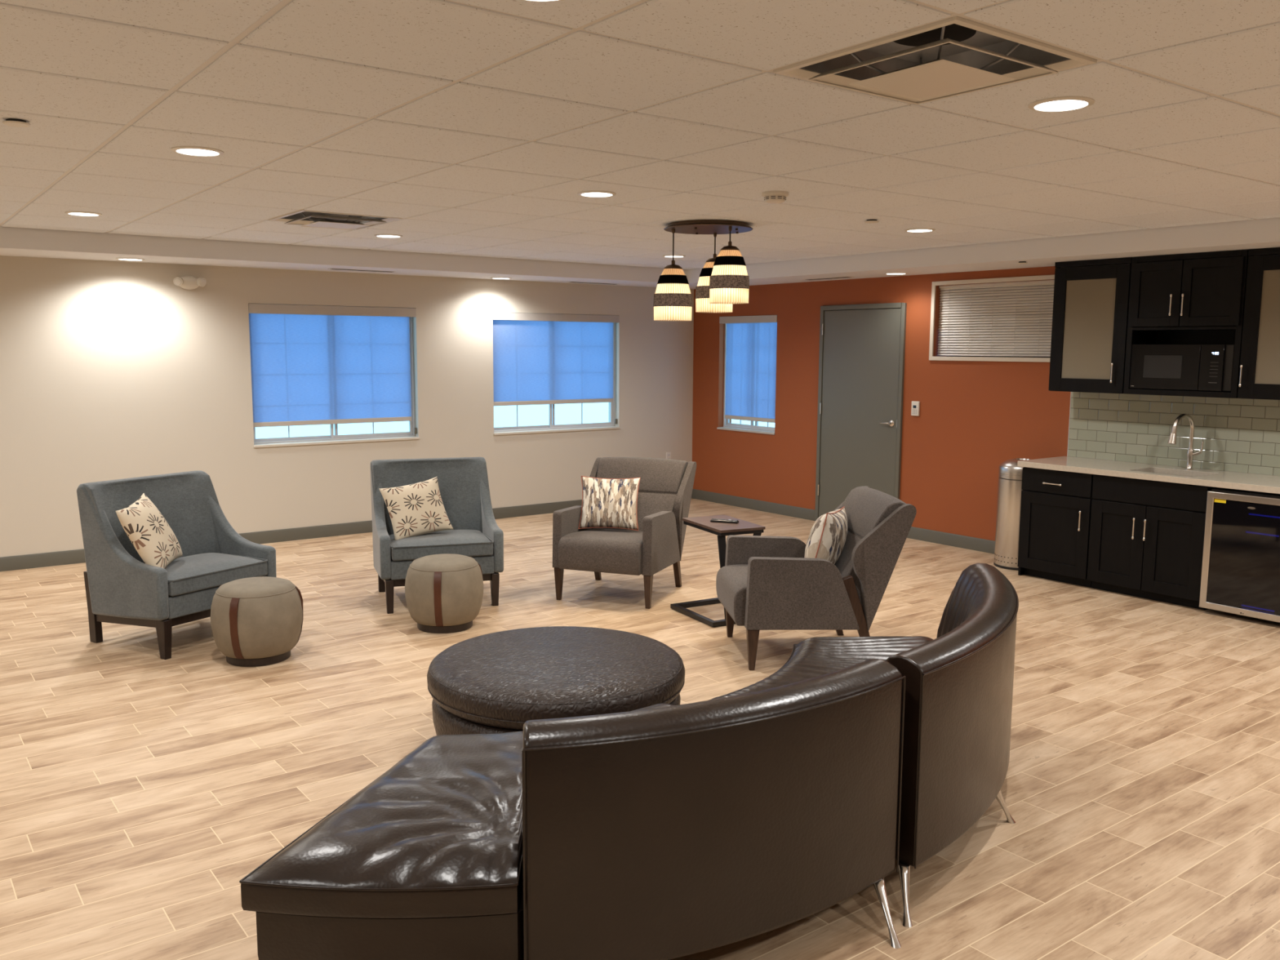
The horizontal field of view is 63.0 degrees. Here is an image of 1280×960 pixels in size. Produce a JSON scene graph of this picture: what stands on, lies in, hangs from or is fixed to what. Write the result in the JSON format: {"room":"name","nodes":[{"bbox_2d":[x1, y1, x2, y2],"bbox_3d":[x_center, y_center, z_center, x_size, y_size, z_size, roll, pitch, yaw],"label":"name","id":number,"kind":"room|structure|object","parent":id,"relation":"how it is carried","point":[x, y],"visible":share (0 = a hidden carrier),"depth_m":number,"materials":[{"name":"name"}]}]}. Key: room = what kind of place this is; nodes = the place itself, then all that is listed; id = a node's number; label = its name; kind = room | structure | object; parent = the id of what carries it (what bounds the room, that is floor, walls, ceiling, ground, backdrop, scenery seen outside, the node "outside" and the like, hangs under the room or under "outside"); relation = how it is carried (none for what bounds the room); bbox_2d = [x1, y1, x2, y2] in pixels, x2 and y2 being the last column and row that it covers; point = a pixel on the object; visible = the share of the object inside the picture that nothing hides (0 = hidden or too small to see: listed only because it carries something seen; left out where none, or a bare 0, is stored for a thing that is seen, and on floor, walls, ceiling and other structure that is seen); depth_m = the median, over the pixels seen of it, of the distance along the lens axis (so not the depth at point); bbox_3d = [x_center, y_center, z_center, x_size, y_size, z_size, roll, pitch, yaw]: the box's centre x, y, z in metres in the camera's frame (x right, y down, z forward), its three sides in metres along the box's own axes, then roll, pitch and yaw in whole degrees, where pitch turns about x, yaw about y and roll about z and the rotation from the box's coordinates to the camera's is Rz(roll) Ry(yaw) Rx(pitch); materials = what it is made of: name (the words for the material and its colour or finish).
{"room":"community lounge","nodes":[
{"label":"community lounge","id":0,"kind":"room"},
{"bbox_2d":[0,255,693,557],"bbox_3d":[-3.683,-0.782,9.091,11.000,2.750,0.200,-5,9,-37],"label":"wall","id":1,"kind":"structure","parent":0,"point":[109,370],"depth_m":9.10,"materials":[{"name":"beige paint"}]},
{"bbox_2d":[173,275,206,289],"bbox_3d":[-3.763,-1.651,8.733,0.262,0.116,0.090,-5,9,-37],"label":"emergency light","id":2,"kind":"object","parent":1,"relation":"attached to","point":[188,282],"visible":1,"depth_m":8.72,"materials":[{"name":"white plastic"}]},
{"bbox_2d":[0,499,582,571],"bbox_3d":[-3.631,0.537,9.169,10.587,0.112,0.012,-5,9,-37],"label":"baseboard","id":3,"kind":"structure","parent":1,"relation":"attached to","point":[77,556],"depth_m":9.52,"materials":[{"name":"grey plastic"}]},
{"bbox_2d":[253,316,419,448],"bbox_3d":[-2.814,-0.974,9.673,1.578,1.262,0.149,-5,9,-37],"label":"window","id":4,"kind":"structure","parent":1,"relation":"in","point":[347,438],"depth_m":9.79,"materials":[{"name":"grey plastic"}]},
{"bbox_2d":[248,303,417,434],"bbox_3d":[-2.794,-0.993,9.644,1.566,1.207,0.066,-5,9,-37],"label":"roller shade","id":5,"kind":"object","parent":4,"relation":"attached to","point":[311,365],"visible":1,"depth_m":9.60,"materials":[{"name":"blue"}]},
{"bbox_2d":[492,311,619,435],"bbox_3d":[-0.895,-1.137,11.104,1.578,1.245,0.149,-5,9,-37],"label":"window","id":6,"kind":"structure","parent":1,"relation":"in","point":[552,427],"depth_m":11.21,"materials":[{"name":"grey plastic"}]},
{"bbox_2d":[492,312,619,424],"bbox_3d":[-0.874,-1.156,11.075,1.566,1.190,0.066,-5,9,-37],"label":"roller shade","id":7,"kind":"object","parent":6,"relation":"attached to","point":[539,358],"visible":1,"depth_m":11.03,"materials":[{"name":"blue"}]},
{"bbox_2d":[666,452,671,459],"bbox_3d":[0.330,-0.263,12.063,0.072,0.116,0.008,-5,9,-37],"label":"wall outlet","id":8,"kind":"object","parent":1,"relation":"attached to","point":[668,454],"visible":0.69,"depth_m":12.06,"materials":[{"name":"white plastic"}]},
{"bbox_2d":[0,0,1279,288],"bbox_3d":[0.183,-1.362,3.677,11.184,0.445,13.308,-5,9,-37],"label":"ceiling","id":9,"kind":"structure","parent":0,"point":[480,126],"depth_m":4.07,"materials":[{"name":"tile"}]},
{"bbox_2d":[2,118,30,127],"bbox_3d":[-2.283,-1.308,3.825,0.090,0.016,0.090,-5,9,-37],"label":"sprinkler cover","id":10,"kind":"object","parent":9,"relation":"attached to","point":[9,122],"visible":1,"depth_m":3.81,"materials":[{"name":"white plastic"}]},
{"bbox_2d":[5,118,26,122],"bbox_3d":[-2.283,-1.311,3.825,0.065,0.010,0.065,-5,9,-37],"label":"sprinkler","id":11,"kind":"object","parent":10,"relation":"on","point":[9,120],"depth_m":3.79,"materials":[{"name":"black metal"}]},
{"bbox_2d":[64,211,102,216],"bbox_3d":[-3.474,-1.661,6.524,0.206,0.008,0.206,-5,9,-37],"label":"recessed light","id":12,"kind":"object","parent":9,"relation":"in","point":[74,213],"visible":1,"depth_m":6.49,"materials":[{"name":"white plastic"}]},
{"bbox_2d":[115,257,144,260],"bbox_3d":[-3.989,-1.728,8.181,0.206,0.008,0.206,-5,9,-37],"label":"recessed light","id":13,"kind":"object","parent":9,"relation":"in","point":[122,259],"visible":1,"depth_m":8.15,"materials":[{"name":"white plastic"}]},
{"bbox_2d":[171,146,224,155],"bbox_3d":[-1.862,-1.383,4.401,0.206,0.008,0.206,-5,9,-37],"label":"recessed light","id":14,"kind":"object","parent":9,"relation":"in","point":[188,150],"visible":1,"depth_m":4.38,"materials":[{"name":"white plastic"}]},
{"bbox_2d":[268,208,402,230],"bbox_3d":[-1.979,-1.722,6.779,0.647,0.146,0.647,-5,9,-37],"label":"ceiling vent","id":15,"kind":"object","parent":9,"relation":"in","point":[305,218],"visible":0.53,"depth_m":6.81,"materials":[{"name":"white plastic"}]},
{"bbox_2d":[327,267,395,272],"bbox_3d":[-2.461,-1.859,9.269,0.600,0.006,0.090,-5,9,-37],"label":"ceiling vent","id":16,"kind":"object","parent":9,"relation":"in","point":[331,268],"visible":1,"depth_m":9.26,"materials":[{"name":"white plastic"}]},
{"bbox_2d":[373,234,402,237],"bbox_3d":[-1.863,-1.807,7.742,0.206,0.008,0.206,-5,9,-37],"label":"recessed light","id":17,"kind":"object","parent":9,"relation":"in","point":[375,235],"visible":1,"depth_m":7.71,"materials":[{"name":"white plastic"}]},
{"bbox_2d":[490,277,511,279],"bbox_3d":[-1.359,-1.974,10.226,0.206,0.008,0.206,-5,9,-37],"label":"recessed light","id":18,"kind":"object","parent":9,"relation":"in","point":[491,277],"visible":1,"depth_m":10.18,"materials":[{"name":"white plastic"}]},
{"bbox_2d":[521,0,564,2],"bbox_3d":[-0.230,-1.116,2.368,0.206,0.008,0.206,-5,9,-37],"label":"recessed light","id":19,"kind":"object","parent":9,"relation":"in","point":[536,1],"visible":1,"depth_m":2.45,"materials":[{"name":"white plastic"}]},
{"bbox_2d":[567,281,617,284],"bbox_3d":[-0.485,-2.061,10.939,0.600,0.006,0.090,-5,9,-37],"label":"ceiling vent","id":20,"kind":"object","parent":9,"relation":"in","point":[567,282],"visible":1,"depth_m":10.88,"materials":[{"name":"white plastic"}]},
{"bbox_2d":[577,190,616,197],"bbox_3d":[-0.230,-1.522,5.567,0.206,0.008,0.206,-5,9,-37],"label":"recessed light","id":21,"kind":"object","parent":9,"relation":"in","point":[596,193],"visible":1,"depth_m":5.54,"materials":[{"name":"white plastic"}]},
{"bbox_2d":[662,254,685,257],"bbox_3d":[0.304,-1.998,9.332,0.206,0.008,0.206,-5,9,-37],"label":"recessed light","id":22,"kind":"object","parent":9,"relation":"in","point":[665,255],"visible":0.92,"depth_m":9.27,"materials":[{"name":"white plastic"}]},
{"bbox_2d":[653,219,752,320],"bbox_3d":[0.455,-1.380,6.952,0.636,0.633,0.656,-5,9,-37],"label":"pendant light fixture","id":23,"kind":"object","parent":9,"relation":"hanging from","point":[723,282],"visible":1,"depth_m":6.86,"materials":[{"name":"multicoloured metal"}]},
{"bbox_2d":[761,191,788,204],"bbox_3d":[0.712,-1.488,5.509,0.140,0.052,0.140,-5,9,-37],"label":"smoke detector","id":24,"kind":"object","parent":9,"relation":"attached to","point":[770,197],"visible":1,"depth_m":5.46,"materials":[{"name":"white plastic"}]},
{"bbox_2d":[803,276,853,279],"bbox_3d":[1.802,-1.932,10.014,0.090,0.006,0.580,-5,9,-37],"label":"ceiling vent","id":25,"kind":"object","parent":9,"relation":"in","point":[837,277],"visible":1,"depth_m":9.98,"materials":[{"name":"white plastic"}]},
{"bbox_2d":[864,219,879,222],"bbox_3d":[1.476,-1.647,6.652,0.090,0.016,0.090,-5,9,-37],"label":"sprinkler cover","id":26,"kind":"object","parent":9,"relation":"attached to","point":[868,220],"visible":1,"depth_m":6.62,"materials":[{"name":"white plastic"}]},
{"bbox_2d":[884,272,907,274],"bbox_3d":[2.279,-1.838,9.302,0.206,0.008,0.206,-5,9,-37],"label":"recessed light","id":27,"kind":"object","parent":9,"relation":"in","point":[884,273],"visible":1,"depth_m":9.28,"materials":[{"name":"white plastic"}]},
{"bbox_2d":[904,227,935,232],"bbox_3d":[1.925,-1.718,7.191,0.206,0.008,0.206,-5,9,-37],"label":"recessed light","id":28,"kind":"object","parent":9,"relation":"in","point":[919,229],"visible":1,"depth_m":7.15,"materials":[{"name":"white plastic"}]},
{"bbox_2d":[773,16,1097,104],"bbox_3d":[0.850,-1.232,3.040,0.647,0.146,0.647,-5,9,-37],"label":"ceiling vent","id":29,"kind":"object","parent":9,"relation":"in","point":[956,55],"visible":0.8,"depth_m":3.07,"materials":[{"name":"white plastic"}]},
{"bbox_2d":[1017,261,1027,263],"bbox_3d":[2.932,-1.667,8.014,0.076,0.016,0.076,-5,9,-37],"label":"sprinkler cover","id":30,"kind":"object","parent":9,"relation":"attached to","point":[1020,262],"visible":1,"depth_m":7.99,"materials":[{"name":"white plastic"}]},
{"bbox_2d":[1027,96,1094,111],"bbox_3d":[1.401,-1.249,3.477,0.206,0.008,0.206,-5,9,-37],"label":"recessed light","id":31,"kind":"object","parent":9,"relation":"in","point":[1061,103],"visible":1,"depth_m":3.46,"materials":[{"name":"white plastic"}]},
{"bbox_2d":[0,497,1279,959],"bbox_3d":[0.170,1.288,4.334,11.200,0.120,13.200,-5,9,-37],"label":"floor","id":32,"kind":"structure","parent":0,"point":[140,788],"depth_m":4.58,"materials":[{"name":"brown wood"}]},
{"bbox_2d":[76,470,276,659],"bbox_3d":[-2.782,0.475,6.323,0.775,0.962,0.820,5,8,30],"label":"armchair","id":33,"kind":"object","parent":32,"relation":"on","point":[121,588],"visible":0.83,"depth_m":6.12,"materials":[{"name":"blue fabric"}]},
{"bbox_2d":[115,493,182,568],"bbox_3d":[-2.837,0.315,6.062,0.245,0.437,0.431,-1,7,-10],"label":"throw pillow","id":34,"kind":"object","parent":33,"relation":"on","point":[154,540],"visible":0.98,"depth_m":5.95,"materials":[{"name":"fabric"}]},
{"bbox_2d":[164,552,267,595],"bbox_3d":[-2.678,0.545,6.270,0.515,0.118,0.666,5,8,30],"label":"seat cushion","id":35,"kind":"object","parent":33,"relation":"on","point":[191,574],"depth_m":6.17,"materials":[{"name":"grey fabric"}]},
{"bbox_2d":[210,576,302,666],"bbox_3d":[-2.166,0.792,5.912,0.489,0.444,0.493,1,7,9],"label":"pouf","id":36,"kind":"object","parent":32,"relation":"on","point":[255,621],"visible":1,"depth_m":5.74,"materials":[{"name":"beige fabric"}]},
{"bbox_2d":[369,457,503,613],"bbox_3d":[-1.429,0.357,7.311,0.820,0.962,0.775,-2,8,-18],"label":"armchair","id":37,"kind":"object","parent":32,"relation":"on","point":[463,482],"visible":0.83,"depth_m":7.31,"materials":[{"name":"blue fabric"}]},
{"bbox_2d":[379,476,453,540],"bbox_3d":[-1.537,0.201,7.187,0.463,0.414,0.215,-4,8,-31],"label":"throw pillow","id":38,"kind":"object","parent":37,"relation":"on","point":[418,508],"visible":1,"depth_m":7.13,"materials":[{"name":"fabric"}]},
{"bbox_2d":[388,529,493,560],"bbox_3d":[-1.391,0.433,7.204,0.666,0.118,0.515,-2,8,-18],"label":"seat cushion","id":39,"kind":"object","parent":37,"relation":"on","point":[477,544],"depth_m":7.01,"materials":[{"name":"grey fabric"}]},
{"bbox_2d":[404,553,483,633],"bbox_3d":[-1.235,0.704,6.603,0.489,0.454,0.493,0,7,-1],"label":"pouf","id":40,"kind":"object","parent":32,"relation":"on","point":[444,592],"visible":1,"depth_m":6.42,"materials":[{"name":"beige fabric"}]},
{"bbox_2d":[426,626,684,735],"bbox_3d":[-0.364,0.971,4.607,1.122,0.435,1.122,-5,9,-37],"label":"round ottoman","id":41,"kind":"object","parent":32,"relation":"on","point":[497,682],"visible":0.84,"depth_m":4.31,"materials":[{"name":"brown leather"}]},
{"bbox_2d":[239,658,906,959],"bbox_3d":[-0.217,0.961,3.211,1.915,0.808,1.198,-3,8,-23],"label":"curved sofa section","id":42,"kind":"object","parent":32,"relation":"on","point":[658,831],"visible":1,"depth_m":2.76,"materials":[{"name":"brown leather"}]},
{"bbox_2d":[240,703,673,918],"bbox_3d":[-0.359,0.957,3.260,1.780,0.140,1.045,-5,9,-37],"label":"seat cushion","id":43,"kind":"object","parent":42,"relation":"on","point":[438,834],"depth_m":2.74,"materials":[{"name":"brown leather"}]},
{"bbox_2d":[552,457,696,608],"bbox_3d":[-0.117,0.347,7.537,0.784,0.938,0.981,3,8,20],"label":"armchair","id":44,"kind":"object","parent":32,"relation":"on","point":[665,488],"visible":0.91,"depth_m":7.34,"materials":[{"name":"brown fabric"}]},
{"bbox_2d":[577,475,640,530],"bbox_3d":[-0.220,0.167,7.554,0.436,0.379,0.194,1,7,5],"label":"throw pillow","id":45,"kind":"object","parent":44,"relation":"on","point":[606,503],"visible":1,"depth_m":7.50,"materials":[{"name":"fabric"}]},
{"bbox_2d":[670,515,765,626],"bbox_3d":[0.555,0.587,6.969,0.519,0.612,0.588,-4,8,-28],"label":"side table","id":46,"kind":"object","parent":32,"relation":"on","point":[722,530],"visible":0.57,"depth_m":6.81,"materials":[{"name":"wood"}]},
{"bbox_2d":[710,518,738,523],"bbox_3d":[0.561,0.271,6.940,0.190,0.020,0.044,3,8,20],"label":"remote control","id":47,"kind":"object","parent":46,"relation":"on","point":[714,520],"visible":1,"depth_m":6.92,"materials":[{"name":"black plastic"}]},
{"bbox_2d":[715,485,916,670],"bbox_3d":[0.977,0.538,6.078,0.981,0.938,0.784,0,7,-6],"label":"armchair","id":48,"kind":"object","parent":32,"relation":"on","point":[764,583],"visible":0.93,"depth_m":5.73,"materials":[{"name":"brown fabric"}]},
{"bbox_2d":[804,506,847,564],"bbox_3d":[1.083,0.364,6.034,0.219,0.416,0.448,4,8,26],"label":"throw pillow","id":49,"kind":"object","parent":48,"relation":"on","point":[827,538],"visible":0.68,"depth_m":5.88,"materials":[{"name":"fabric"}]},
{"bbox_2d":[708,563,1018,927],"bbox_3d":[0.968,0.843,4.188,1.091,0.808,1.926,5,8,31],"label":"curved sofa section","id":50,"kind":"object","parent":32,"relation":"on","point":[959,682],"visible":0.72,"depth_m":3.51,"materials":[{"name":"brown leather"}]},
{"bbox_2d":[708,635,933,700],"bbox_3d":[0.854,0.836,4.269,0.807,0.136,1.606,5,8,31],"label":"seat cushion","id":51,"kind":"object","parent":50,"relation":"on","point":[812,657],"depth_m":4.48,"materials":[{"name":"brown leather"}]},
{"bbox_2d":[993,457,1031,570],"bbox_3d":[3.093,0.268,8.511,0.364,0.882,0.364,-5,9,-37],"label":"waste bin","id":52,"kind":"object","parent":32,"relation":"on","point":[1010,475],"visible":0.54,"depth_m":8.40,"materials":[{"name":"silver metal"}]},
{"bbox_2d":[1017,466,1093,587],"bbox_3d":[3.365,0.332,8.102,0.658,0.860,0.577,-5,9,-37],"label":"base cabinet","id":53,"kind":"object","parent":32,"relation":"on","point":[1055,520],"visible":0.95,"depth_m":7.92,"materials":[{"name":"black paint"}]},
{"bbox_2d":[1087,474,1217,609],"bbox_3d":[3.787,0.405,7.545,0.658,0.860,0.820,-5,9,-37],"label":"base cabinet","id":54,"kind":"object","parent":32,"relation":"on","point":[1146,540],"visible":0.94,"depth_m":7.35,"materials":[{"name":"black paint"}]},
{"bbox_2d":[1199,487,1279,622],"bbox_3d":[4.209,0.471,6.965,0.626,0.810,0.600,-5,9,-37],"label":"beverage refrigerator","id":55,"kind":"object","parent":32,"relation":"on","point":[1241,565],"visible":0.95,"depth_m":6.83,"materials":[{"name":"black metal"}]},
{"bbox_3d":[4.614,0.544,6.484,0.618,0.860,0.632,-5,9,-37],"label":"base cabinet","id":56,"kind":"object","parent":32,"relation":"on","visible":0},
{"bbox_2d":[1017,456,1279,493],"bbox_3d":[3.994,-0.010,7.220,0.652,0.042,2.698,-5,9,-37],"label":"countertop","id":57,"kind":"structure","parent":56,"relation":"on","point":[1199,477],"depth_m":7.46,"materials":[{"name":"stone"}]},
{"bbox_2d":[1167,413,1204,469],"bbox_3d":[3.895,-0.273,7.504,0.279,0.407,0.106,-2,7,-15],"label":"kitchen faucet","id":58,"kind":"object","parent":57,"relation":"on","point":[1172,438],"visible":1,"depth_m":7.52,"materials":[{"name":"silver metal"}]},
{"bbox_2d":[692,266,1274,541],"bbox_3d":[4.537,-0.493,7.153,0.200,2.750,12.800,-5,9,-37],"label":"wall","id":59,"kind":"structure","parent":0,"point":[975,417],"depth_m":9.66,"materials":[{"name":"brown paint"}]},
{"bbox_2d":[716,323,774,435],"bbox_3d":[1.214,-1.163,11.468,0.149,1.267,0.925,-5,9,-37],"label":"window","id":60,"kind":"structure","parent":59,"relation":"in","point":[727,425],"depth_m":11.72,"materials":[{"name":"grey plastic"}]},
{"bbox_2d":[719,315,777,422],"bbox_3d":[1.188,-1.219,11.441,0.066,1.139,0.913,-5,9,-37],"label":"roller shade","id":61,"kind":"object","parent":60,"relation":"attached to","point":[751,340],"visible":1,"depth_m":11.41,"materials":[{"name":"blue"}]},
{"bbox_2d":[691,488,995,554],"bbox_3d":[2.026,0.404,10.454,0.012,0.112,4.735,-5,9,-37],"label":"baseboard","id":62,"kind":"structure","parent":59,"relation":"attached to","point":[916,533],"depth_m":10.84,"materials":[{"name":"grey plastic"}]},
{"bbox_2d":[814,302,906,521],"bbox_3d":[2.109,-0.605,10.171,0.073,2.185,1.057,-5,9,-37],"label":"door","id":63,"kind":"structure","parent":59,"relation":"in","point":[862,347],"depth_m":10.15,"materials":[{"name":"grey paint"}]},
{"bbox_2d":[911,400,919,416],"bbox_3d":[2.538,-0.658,9.629,0.024,0.134,0.084,-5,9,-37],"label":"keypad","id":64,"kind":"object","parent":59,"relation":"attached to","point":[915,408],"visible":1,"depth_m":9.62,"materials":[{"name":"white plastic"}]},
{"bbox_2d":[928,274,1054,362],"bbox_3d":[3.134,-1.365,8.918,0.215,0.703,1.435,-5,9,-37],"label":"window","id":65,"kind":"structure","parent":59,"relation":"in","point":[948,357],"depth_m":9.06,"materials":[{"name":"beige paint"}]},
{"bbox_2d":[937,280,1054,356],"bbox_3d":[3.105,-1.367,8.896,0.040,0.620,1.355,-5,9,-37],"label":"blind","id":66,"kind":"object","parent":65,"relation":"attached to","point":[1028,335],"visible":0.66,"depth_m":8.95,"materials":[{"name":"white plastic"}]},
{"bbox_2d":[1066,394,1071,456],"bbox_3d":[3.463,-0.456,8.425,0.008,0.533,0.005,-5,9,-37],"label":"trim","id":67,"kind":"structure","parent":59,"relation":"attached to","point":[1070,394],"depth_m":8.43,"materials":[{"name":"grey plastic"}]},
{"bbox_2d":[1048,257,1132,393],"bbox_3d":[3.499,-1.166,7.960,0.398,0.988,0.603,-5,9,-37],"label":"upper cabinet","id":68,"kind":"object","parent":59,"relation":"attached to","point":[1091,300],"visible":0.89,"depth_m":7.86,"materials":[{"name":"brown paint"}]},
{"bbox_2d":[1067,391,1279,475],"bbox_3d":[4.265,-0.323,7.365,0.006,0.543,2.668,-5,9,-37],"label":"tile backsplash","id":69,"kind":"structure","parent":59,"relation":"attached to","point":[1241,435],"depth_m":7.74,"materials":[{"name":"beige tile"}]},
{"bbox_2d":[1123,249,1248,398],"bbox_3d":[3.912,-1.092,7.399,0.416,0.985,0.790,-5,9,-37],"label":"upper cabinet","id":70,"kind":"object","parent":59,"relation":"attached to","point":[1193,298],"visible":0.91,"depth_m":7.30,"materials":[{"name":"brown paint"}]},
{"bbox_2d":[1129,344,1234,391],"bbox_3d":[3.909,-0.804,7.434,0.305,0.316,0.700,-5,9,-37],"label":"microwave oven","id":71,"kind":"object","parent":70,"relation":"in","point":[1206,367],"visible":0.93,"depth_m":7.32,"materials":[{"name":"black metal"}]},
{"bbox_2d":[1237,247,1279,399],"bbox_3d":[4.340,-1.020,6.848,0.398,0.988,0.604,-5,9,-37],"label":"upper cabinet","id":72,"kind":"object","parent":59,"relation":"attached to","point":[1260,361],"visible":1,"depth_m":6.90,"materials":[{"name":"brown paint"}]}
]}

